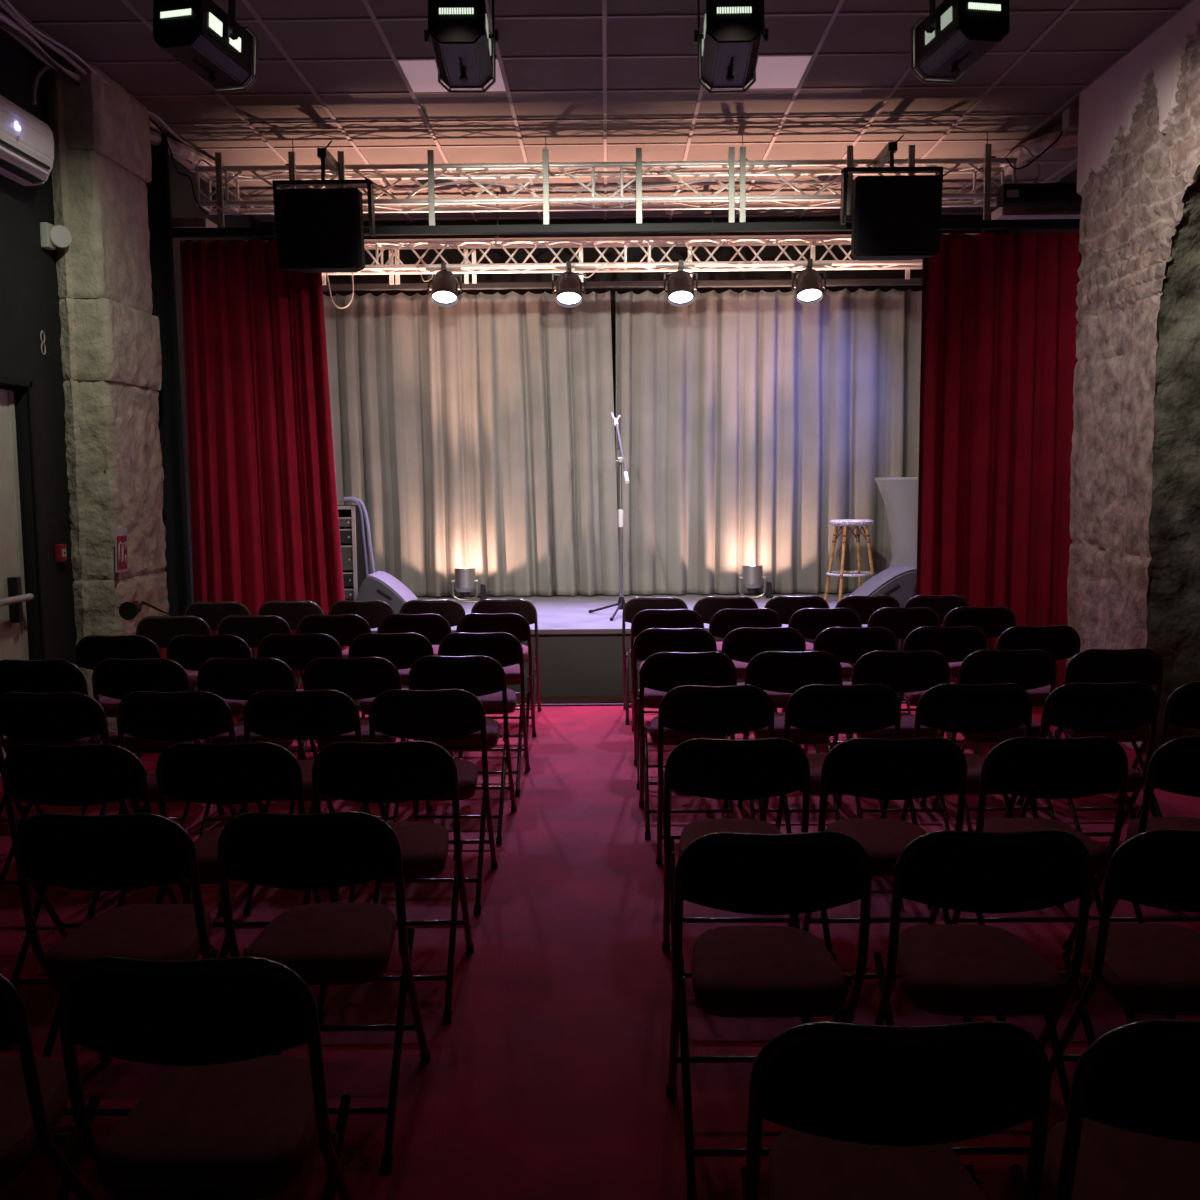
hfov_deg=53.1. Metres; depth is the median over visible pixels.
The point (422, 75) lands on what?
recessed light
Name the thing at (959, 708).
folding chair
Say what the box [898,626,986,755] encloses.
folding chair
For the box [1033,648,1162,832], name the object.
folding chair
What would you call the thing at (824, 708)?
folding chair
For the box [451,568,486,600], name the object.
spotlight
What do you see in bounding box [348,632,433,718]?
folding chair
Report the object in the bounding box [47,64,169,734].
stone pillar
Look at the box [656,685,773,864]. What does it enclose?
folding chair
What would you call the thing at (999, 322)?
curtain
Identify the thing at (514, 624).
folding chair
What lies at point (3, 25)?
cable
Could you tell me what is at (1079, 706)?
folding chair
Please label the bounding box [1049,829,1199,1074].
folding chair
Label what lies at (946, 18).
vent
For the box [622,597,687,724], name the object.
folding chair
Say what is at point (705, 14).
vent
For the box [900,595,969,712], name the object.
folding chair
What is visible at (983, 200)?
lighting truss
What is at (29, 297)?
wall
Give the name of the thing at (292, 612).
folding chair
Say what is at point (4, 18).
cable
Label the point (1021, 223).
beam
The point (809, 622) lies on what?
folding chair
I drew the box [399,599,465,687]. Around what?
folding chair
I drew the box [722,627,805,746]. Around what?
folding chair
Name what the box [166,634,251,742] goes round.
folding chair
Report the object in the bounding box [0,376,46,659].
trim
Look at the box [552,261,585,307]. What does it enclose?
lamp
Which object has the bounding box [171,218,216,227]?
wall ledge
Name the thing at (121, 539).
fire sign
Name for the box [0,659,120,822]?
folding chair
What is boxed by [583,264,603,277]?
cable
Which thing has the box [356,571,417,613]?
stage monitor
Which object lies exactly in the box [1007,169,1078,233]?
wall
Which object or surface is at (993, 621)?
folding chair
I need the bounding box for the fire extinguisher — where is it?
[119,600,172,657]
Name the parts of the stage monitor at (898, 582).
handle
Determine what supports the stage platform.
on the floor
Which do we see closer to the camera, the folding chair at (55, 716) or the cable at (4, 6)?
the folding chair at (55, 716)
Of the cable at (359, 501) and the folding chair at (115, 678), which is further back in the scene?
the cable at (359, 501)
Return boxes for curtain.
[180,239,348,690]
[323,291,619,596]
[616,288,921,594]
[916,231,1081,687]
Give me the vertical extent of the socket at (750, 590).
0.050 m
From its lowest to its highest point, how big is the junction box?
0.124 m
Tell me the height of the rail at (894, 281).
0.055 m
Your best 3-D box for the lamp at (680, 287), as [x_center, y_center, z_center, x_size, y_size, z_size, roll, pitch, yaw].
[0.674,-2.640,10.011,0.258,0.365,0.262,4,8,41]
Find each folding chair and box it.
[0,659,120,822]
[0,692,130,917]
[0,973,100,1199]
[2,743,178,986]
[14,813,228,1115]
[56,956,353,1199]
[75,635,162,774]
[92,658,224,828]
[116,691,249,916]
[136,615,210,758]
[156,742,321,948]
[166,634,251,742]
[184,601,255,690]
[197,657,307,837]
[217,615,301,721]
[217,811,430,1172]
[243,689,370,915]
[257,633,342,751]
[258,600,323,629]
[296,614,370,757]
[303,656,419,821]
[312,740,473,1024]
[328,600,401,710]
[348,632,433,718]
[369,689,497,914]
[377,614,451,737]
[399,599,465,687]
[408,655,516,844]
[438,632,529,796]
[456,613,536,756]
[471,599,541,726]
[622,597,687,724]
[631,609,703,730]
[633,628,716,788]
[639,651,736,839]
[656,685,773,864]
[662,738,809,1021]
[666,831,871,1199]
[693,596,758,652]
[709,608,781,711]
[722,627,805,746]
[737,651,842,820]
[741,1020,1051,1199]
[764,596,828,650]
[775,683,903,907]
[782,608,861,737]
[802,737,971,1021]
[804,627,897,753]
[835,595,900,692]
[837,650,949,829]
[867,607,939,736]
[873,829,1092,1154]
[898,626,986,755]
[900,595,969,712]
[900,683,1031,908]
[933,649,1056,830]
[942,606,1015,676]
[951,736,1136,1021]
[973,625,1080,754]
[1009,1019,1199,1199]
[1019,682,1157,907]
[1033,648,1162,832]
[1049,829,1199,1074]
[1098,736,1199,1019]
[1124,681,1199,841]
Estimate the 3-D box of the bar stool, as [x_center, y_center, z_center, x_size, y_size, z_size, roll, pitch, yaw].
[2.166,-0.337,10.355,0.418,0.718,0.418,-1,6,-10]
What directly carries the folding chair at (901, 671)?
on the floor
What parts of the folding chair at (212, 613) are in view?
backrest, frame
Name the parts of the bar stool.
leg, leg, seat, leg, leg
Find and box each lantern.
[153,0,258,93]
[424,0,498,92]
[694,0,767,93]
[911,0,1009,83]
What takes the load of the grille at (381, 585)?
attached to the stage monitor at (379, 585)
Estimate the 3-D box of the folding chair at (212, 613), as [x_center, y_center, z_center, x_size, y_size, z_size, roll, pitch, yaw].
[-2.475,0.402,7.929,0.436,0.824,0.560,-1,6,0]
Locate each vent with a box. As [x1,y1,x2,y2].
[160,8,190,17]
[209,12,222,36]
[229,37,240,51]
[439,8,473,13]
[486,14,488,38]
[704,14,705,38]
[717,7,751,13]
[925,30,934,44]
[941,6,951,29]
[968,2,1000,10]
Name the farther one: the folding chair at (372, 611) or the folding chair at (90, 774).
the folding chair at (372, 611)
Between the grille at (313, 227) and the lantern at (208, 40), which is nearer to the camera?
the lantern at (208, 40)
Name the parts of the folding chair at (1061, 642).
frame, backrest, seat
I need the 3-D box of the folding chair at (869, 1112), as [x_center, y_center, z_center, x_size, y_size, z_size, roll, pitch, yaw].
[0.435,0.982,1.874,0.436,0.824,0.560,0,6,1]
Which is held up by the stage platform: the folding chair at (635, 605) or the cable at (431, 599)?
the cable at (431, 599)
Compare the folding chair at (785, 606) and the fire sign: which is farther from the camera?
the folding chair at (785, 606)
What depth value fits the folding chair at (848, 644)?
6.13 m
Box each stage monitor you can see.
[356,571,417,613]
[849,565,916,607]
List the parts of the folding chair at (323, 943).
leg, backrest, frame, seat, leg, leg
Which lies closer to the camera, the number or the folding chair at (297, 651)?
the folding chair at (297, 651)
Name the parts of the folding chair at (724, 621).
seat, backrest, frame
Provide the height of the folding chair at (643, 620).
0.824 m
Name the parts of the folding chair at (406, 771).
leg, leg, backrest, frame, seat, leg, leg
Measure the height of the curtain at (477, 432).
2.766 m
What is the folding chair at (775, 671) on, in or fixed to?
on the floor
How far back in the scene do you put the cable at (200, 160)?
8.28 m
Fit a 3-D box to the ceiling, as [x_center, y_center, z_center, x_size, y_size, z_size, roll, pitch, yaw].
[0.053,-2.872,3.994,7.900,0.100,14.520,0,6,0]
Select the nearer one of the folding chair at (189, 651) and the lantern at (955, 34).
the lantern at (955, 34)
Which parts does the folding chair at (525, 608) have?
backrest, frame, seat, leg, leg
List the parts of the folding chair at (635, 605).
leg, leg, backrest, frame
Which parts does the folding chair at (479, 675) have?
leg, leg, backrest, frame, seat, leg, leg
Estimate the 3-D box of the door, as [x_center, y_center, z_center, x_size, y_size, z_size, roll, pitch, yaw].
[-3.207,-0.074,6.255,0.134,2.080,0.945,0,6,0]
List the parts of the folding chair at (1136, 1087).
leg, seat, backrest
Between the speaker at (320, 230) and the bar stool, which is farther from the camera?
the bar stool
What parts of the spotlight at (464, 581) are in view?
gel plate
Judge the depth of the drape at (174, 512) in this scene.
8.21 m
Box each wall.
[0,29,260,664]
[260,215,1006,453]
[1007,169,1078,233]
[1066,0,1199,752]
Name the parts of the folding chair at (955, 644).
seat, frame, backrest, leg, leg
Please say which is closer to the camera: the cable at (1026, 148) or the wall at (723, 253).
the cable at (1026, 148)
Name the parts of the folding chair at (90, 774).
leg, leg, backrest, frame, leg, leg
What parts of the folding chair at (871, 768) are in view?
leg, leg, seat, frame, backrest, leg, leg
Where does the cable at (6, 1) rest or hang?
attached to the ceiling
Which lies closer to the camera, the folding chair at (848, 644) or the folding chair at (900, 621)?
the folding chair at (848, 644)
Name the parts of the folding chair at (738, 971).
leg, leg, seat, frame, backrest, leg, leg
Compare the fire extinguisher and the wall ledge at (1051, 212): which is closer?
the fire extinguisher
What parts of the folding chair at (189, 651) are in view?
backrest, frame, seat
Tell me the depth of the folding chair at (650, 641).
6.16 m
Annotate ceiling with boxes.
[0,0,1189,221]
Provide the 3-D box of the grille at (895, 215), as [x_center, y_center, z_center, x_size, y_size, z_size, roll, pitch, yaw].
[1.933,-2.490,7.770,0.516,0.460,0.013,0,11,0]
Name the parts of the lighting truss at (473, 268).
frame, hanger rod, frame, frame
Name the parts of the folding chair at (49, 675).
leg, leg, backrest, frame, seat, leg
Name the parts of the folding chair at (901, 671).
leg, leg, seat, frame, backrest, leg, leg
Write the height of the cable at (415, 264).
0.148 m
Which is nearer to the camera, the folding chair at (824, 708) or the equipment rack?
the folding chair at (824, 708)
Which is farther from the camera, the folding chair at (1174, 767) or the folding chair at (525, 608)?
the folding chair at (525, 608)
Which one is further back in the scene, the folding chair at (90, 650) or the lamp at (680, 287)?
the lamp at (680, 287)
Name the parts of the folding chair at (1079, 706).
leg, leg, frame, backrest, leg, leg, seat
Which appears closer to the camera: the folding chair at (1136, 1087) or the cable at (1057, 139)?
the folding chair at (1136, 1087)
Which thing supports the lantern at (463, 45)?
hanging from the pipe
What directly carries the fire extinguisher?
on the stand
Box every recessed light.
[398,60,505,91]
[705,56,811,88]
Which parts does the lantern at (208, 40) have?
focus knob, colour frame, knob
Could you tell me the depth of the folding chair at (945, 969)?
2.62 m
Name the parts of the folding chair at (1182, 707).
leg, leg, frame, backrest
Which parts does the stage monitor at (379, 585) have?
handle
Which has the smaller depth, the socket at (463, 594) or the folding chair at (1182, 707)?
the folding chair at (1182, 707)
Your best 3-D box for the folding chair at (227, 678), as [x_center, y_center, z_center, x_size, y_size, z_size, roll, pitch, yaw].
[-1.552,0.644,5.426,0.436,0.824,0.560,0,6,0]
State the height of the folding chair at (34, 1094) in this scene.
0.824 m
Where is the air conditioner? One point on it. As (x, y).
(26, 142)
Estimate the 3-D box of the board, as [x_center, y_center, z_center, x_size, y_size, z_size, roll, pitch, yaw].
[0.318,0.715,8.551,6.910,0.012,0.338,0,6,0]
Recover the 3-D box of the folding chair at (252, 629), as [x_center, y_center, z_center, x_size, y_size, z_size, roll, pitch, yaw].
[-1.999,0.480,7.106,0.436,0.824,0.560,0,6,1]
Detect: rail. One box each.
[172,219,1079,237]
[323,278,921,290]
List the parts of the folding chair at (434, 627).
seat, backrest, frame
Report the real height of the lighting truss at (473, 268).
0.725 m
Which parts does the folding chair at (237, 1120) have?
leg, backrest, seat, leg, leg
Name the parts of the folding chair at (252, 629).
backrest, frame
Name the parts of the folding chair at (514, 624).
backrest, frame, seat, leg, leg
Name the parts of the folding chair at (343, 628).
backrest, frame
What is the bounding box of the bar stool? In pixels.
[824,519,874,601]
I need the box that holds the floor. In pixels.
[0,704,1199,1199]
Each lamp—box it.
[428,262,461,306]
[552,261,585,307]
[664,260,697,306]
[792,259,825,304]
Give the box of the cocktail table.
[875,477,917,570]
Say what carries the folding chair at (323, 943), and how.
on the floor
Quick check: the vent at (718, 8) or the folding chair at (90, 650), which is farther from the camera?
the folding chair at (90, 650)
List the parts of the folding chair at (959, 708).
leg, leg, frame, backrest, seat, leg, leg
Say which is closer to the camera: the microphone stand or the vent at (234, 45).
the vent at (234, 45)
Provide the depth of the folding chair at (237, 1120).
1.97 m
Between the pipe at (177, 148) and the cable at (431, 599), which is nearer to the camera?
the pipe at (177, 148)
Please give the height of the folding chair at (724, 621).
0.824 m
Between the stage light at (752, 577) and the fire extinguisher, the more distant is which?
the stage light at (752, 577)
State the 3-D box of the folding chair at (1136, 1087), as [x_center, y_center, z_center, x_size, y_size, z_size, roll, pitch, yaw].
[0.894,0.977,1.875,0.436,0.824,0.560,-1,6,-1]
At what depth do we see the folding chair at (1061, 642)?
6.12 m
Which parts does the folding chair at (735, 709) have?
leg, leg, frame, backrest, leg, leg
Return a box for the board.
[356,693,905,705]
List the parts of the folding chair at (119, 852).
leg, leg, backrest, frame, seat, leg, leg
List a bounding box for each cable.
[0,0,188,145]
[0,12,170,138]
[0,21,58,71]
[0,22,191,163]
[4,0,195,148]
[150,119,206,214]
[195,159,247,214]
[265,171,853,191]
[326,272,353,308]
[340,499,368,576]
[344,497,374,572]
[415,264,432,281]
[431,599,529,602]
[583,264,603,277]
[1005,131,1062,169]
[1010,145,1040,183]
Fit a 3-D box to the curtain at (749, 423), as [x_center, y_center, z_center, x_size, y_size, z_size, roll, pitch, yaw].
[1.782,-1.437,10.994,3.294,2.764,0.141,0,6,0]
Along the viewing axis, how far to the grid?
7.45 m
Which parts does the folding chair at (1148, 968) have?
leg, leg, seat, frame, backrest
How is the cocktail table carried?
on the stage platform
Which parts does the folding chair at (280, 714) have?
leg, leg, backrest, frame, seat, leg, leg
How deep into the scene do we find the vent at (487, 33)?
5.20 m
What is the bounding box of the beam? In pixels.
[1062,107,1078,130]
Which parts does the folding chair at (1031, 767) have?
leg, leg, seat, frame, backrest, leg, leg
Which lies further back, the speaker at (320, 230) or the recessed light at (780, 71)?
the speaker at (320, 230)
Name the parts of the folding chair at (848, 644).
leg, leg, frame, backrest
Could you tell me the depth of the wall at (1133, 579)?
6.78 m
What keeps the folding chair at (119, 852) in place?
on the floor
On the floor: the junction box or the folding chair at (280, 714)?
the folding chair at (280, 714)
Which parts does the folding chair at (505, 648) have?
backrest, frame, seat, leg, leg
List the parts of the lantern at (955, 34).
knob, colour frame, focus knob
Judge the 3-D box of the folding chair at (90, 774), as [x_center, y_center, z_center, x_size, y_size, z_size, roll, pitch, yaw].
[-1.558,0.815,3.716,0.436,0.824,0.560,0,6,1]
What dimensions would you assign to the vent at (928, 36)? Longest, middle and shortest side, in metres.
0.087 x 0.060 x 0.004 m
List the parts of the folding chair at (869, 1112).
leg, seat, backrest, leg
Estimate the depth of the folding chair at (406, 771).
3.55 m
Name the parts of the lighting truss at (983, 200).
frame, frame, frame, frame, frame, frame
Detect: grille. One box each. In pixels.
[276,191,358,264]
[367,571,417,602]
[857,178,939,252]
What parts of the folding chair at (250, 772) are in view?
leg, leg, seat, backrest, frame, leg, leg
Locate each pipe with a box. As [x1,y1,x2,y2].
[149,130,223,174]
[999,131,1077,175]
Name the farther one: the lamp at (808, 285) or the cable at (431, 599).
the cable at (431, 599)
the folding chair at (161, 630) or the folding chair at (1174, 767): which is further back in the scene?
the folding chair at (161, 630)
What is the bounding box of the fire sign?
[115,528,127,572]
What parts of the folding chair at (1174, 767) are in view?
leg, leg, seat, frame, backrest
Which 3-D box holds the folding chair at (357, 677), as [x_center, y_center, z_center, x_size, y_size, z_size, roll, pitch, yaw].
[-1.086,0.640,5.422,0.436,0.824,0.560,0,6,1]
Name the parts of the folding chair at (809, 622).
frame, backrest, seat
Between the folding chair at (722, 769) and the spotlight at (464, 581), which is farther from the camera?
the spotlight at (464, 581)
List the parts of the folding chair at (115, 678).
leg, leg, backrest, frame, seat, leg, leg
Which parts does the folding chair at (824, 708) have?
leg, leg, seat, frame, backrest, leg, leg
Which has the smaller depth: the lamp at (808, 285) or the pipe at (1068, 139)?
the pipe at (1068, 139)
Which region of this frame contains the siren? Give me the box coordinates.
[40,222,71,249]
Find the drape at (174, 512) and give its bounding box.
[145,134,194,690]
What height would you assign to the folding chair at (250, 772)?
0.824 m
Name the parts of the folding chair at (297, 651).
backrest, frame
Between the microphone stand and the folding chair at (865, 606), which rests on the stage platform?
the microphone stand
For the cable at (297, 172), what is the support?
attached to the lighting truss at (983, 200)
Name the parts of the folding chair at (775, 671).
leg, leg, seat, backrest, frame, leg, leg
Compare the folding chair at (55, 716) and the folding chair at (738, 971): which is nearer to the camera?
the folding chair at (738, 971)
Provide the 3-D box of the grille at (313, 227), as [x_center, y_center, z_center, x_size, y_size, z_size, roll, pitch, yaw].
[-1.835,-2.416,7.800,0.514,0.460,0.013,0,11,0]
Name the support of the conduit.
attached to the ceiling
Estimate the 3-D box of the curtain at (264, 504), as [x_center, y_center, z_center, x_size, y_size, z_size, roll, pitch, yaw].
[-2.357,-0.895,8.496,1.122,3.221,0.161,0,6,0]
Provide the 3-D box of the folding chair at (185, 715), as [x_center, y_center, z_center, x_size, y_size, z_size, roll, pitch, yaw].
[-1.574,0.727,4.600,0.436,0.824,0.560,0,6,0]
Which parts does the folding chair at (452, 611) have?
backrest, frame, seat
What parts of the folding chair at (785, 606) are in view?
frame, backrest, seat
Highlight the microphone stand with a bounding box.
[588,412,628,620]
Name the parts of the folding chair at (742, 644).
backrest, frame, seat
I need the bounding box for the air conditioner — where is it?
[0,95,53,185]
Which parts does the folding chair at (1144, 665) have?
leg, leg, seat, frame, backrest, leg, leg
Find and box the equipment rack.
[338,505,366,600]
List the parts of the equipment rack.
drawer, edge trim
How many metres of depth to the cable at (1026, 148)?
8.07 m
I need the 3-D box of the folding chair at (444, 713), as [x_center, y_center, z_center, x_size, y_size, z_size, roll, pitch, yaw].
[-0.637,0.719,4.592,0.436,0.824,0.560,0,6,0]
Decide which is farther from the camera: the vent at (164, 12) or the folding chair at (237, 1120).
the vent at (164, 12)
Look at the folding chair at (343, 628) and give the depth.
6.91 m
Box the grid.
[1,0,1192,221]
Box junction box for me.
[996,183,1081,206]
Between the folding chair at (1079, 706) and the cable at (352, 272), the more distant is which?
the cable at (352, 272)
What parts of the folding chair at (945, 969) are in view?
leg, leg, seat, frame, backrest, leg, leg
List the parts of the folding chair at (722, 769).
leg, leg, seat, backrest, frame, leg, leg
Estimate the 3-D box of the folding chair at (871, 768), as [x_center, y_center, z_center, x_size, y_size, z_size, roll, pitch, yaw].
[0.874,0.795,3.706,0.436,0.824,0.560,-1,6,0]
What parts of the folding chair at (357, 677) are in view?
leg, leg, backrest, frame, seat, leg, leg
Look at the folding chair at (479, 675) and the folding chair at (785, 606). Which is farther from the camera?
the folding chair at (785, 606)
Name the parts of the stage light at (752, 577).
gel plate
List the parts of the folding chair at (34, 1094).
backrest, frame, seat, leg, leg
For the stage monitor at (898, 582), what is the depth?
9.53 m
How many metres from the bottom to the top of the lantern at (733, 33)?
0.479 m
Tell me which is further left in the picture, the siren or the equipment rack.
the siren
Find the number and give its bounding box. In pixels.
[40,330,45,354]
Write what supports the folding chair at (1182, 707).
on the floor
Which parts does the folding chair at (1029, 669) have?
leg, leg, seat, backrest, frame, leg, leg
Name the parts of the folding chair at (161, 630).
backrest, frame, seat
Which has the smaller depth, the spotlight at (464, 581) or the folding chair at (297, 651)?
the folding chair at (297, 651)
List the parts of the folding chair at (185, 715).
leg, leg, seat, backrest, frame, leg, leg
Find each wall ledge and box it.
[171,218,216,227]
[991,205,1080,219]
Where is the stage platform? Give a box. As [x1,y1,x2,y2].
[371,592,904,695]
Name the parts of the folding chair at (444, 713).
leg, leg, backrest, frame, seat, leg, leg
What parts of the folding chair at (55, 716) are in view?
leg, leg, backrest, frame, leg, leg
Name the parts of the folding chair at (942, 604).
frame, backrest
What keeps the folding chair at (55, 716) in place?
on the floor
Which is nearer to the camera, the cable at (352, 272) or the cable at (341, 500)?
the cable at (352, 272)
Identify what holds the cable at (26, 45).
attached to the ceiling
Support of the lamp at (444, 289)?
hanging from the lighting truss at (473, 268)
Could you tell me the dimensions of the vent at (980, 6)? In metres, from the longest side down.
0.146 x 0.025 x 0.005 m
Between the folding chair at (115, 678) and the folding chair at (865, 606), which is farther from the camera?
the folding chair at (865, 606)
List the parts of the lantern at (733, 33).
knob, colour frame, focus knob, knob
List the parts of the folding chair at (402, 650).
seat, backrest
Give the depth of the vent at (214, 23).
5.17 m
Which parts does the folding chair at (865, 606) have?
backrest, frame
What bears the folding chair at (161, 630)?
on the floor
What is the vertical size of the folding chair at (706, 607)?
0.824 m
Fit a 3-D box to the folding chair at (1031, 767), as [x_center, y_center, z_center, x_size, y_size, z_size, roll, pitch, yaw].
[1.349,0.791,3.698,0.436,0.824,0.560,0,6,0]
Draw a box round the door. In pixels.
[0,389,33,776]
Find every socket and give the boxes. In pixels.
[460,592,469,596]
[747,588,756,592]
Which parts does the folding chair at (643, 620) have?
leg, backrest, frame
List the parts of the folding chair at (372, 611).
seat, backrest, frame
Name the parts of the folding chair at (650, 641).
leg, leg, seat, backrest, frame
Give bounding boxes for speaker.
[272,140,375,272]
[840,134,942,260]
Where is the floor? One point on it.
(547, 1079)
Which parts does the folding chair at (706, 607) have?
seat, backrest, frame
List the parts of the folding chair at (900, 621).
frame, backrest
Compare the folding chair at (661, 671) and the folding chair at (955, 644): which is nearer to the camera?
the folding chair at (661, 671)
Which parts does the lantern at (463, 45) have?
knob, focus knob, colour frame, knob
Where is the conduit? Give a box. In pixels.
[31,60,63,104]
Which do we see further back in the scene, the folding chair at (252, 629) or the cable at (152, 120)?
the cable at (152, 120)
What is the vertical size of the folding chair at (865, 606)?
0.824 m
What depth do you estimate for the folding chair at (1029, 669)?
5.30 m
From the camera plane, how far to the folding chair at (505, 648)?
6.06 m
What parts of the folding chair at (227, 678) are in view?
leg, leg, backrest, frame, seat, leg, leg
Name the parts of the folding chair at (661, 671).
leg, leg, seat, frame, backrest, leg, leg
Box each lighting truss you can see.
[195,133,1016,227]
[266,189,978,284]
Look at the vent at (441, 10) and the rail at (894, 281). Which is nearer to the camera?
the vent at (441, 10)
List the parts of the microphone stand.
leg, leg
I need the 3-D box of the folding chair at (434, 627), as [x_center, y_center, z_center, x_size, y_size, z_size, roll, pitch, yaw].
[-1.070,0.472,7.100,0.436,0.824,0.560,0,6,2]
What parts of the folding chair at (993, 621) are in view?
seat, frame, backrest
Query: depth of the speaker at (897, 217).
7.78 m
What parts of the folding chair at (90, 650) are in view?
seat, backrest, frame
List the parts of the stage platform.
panel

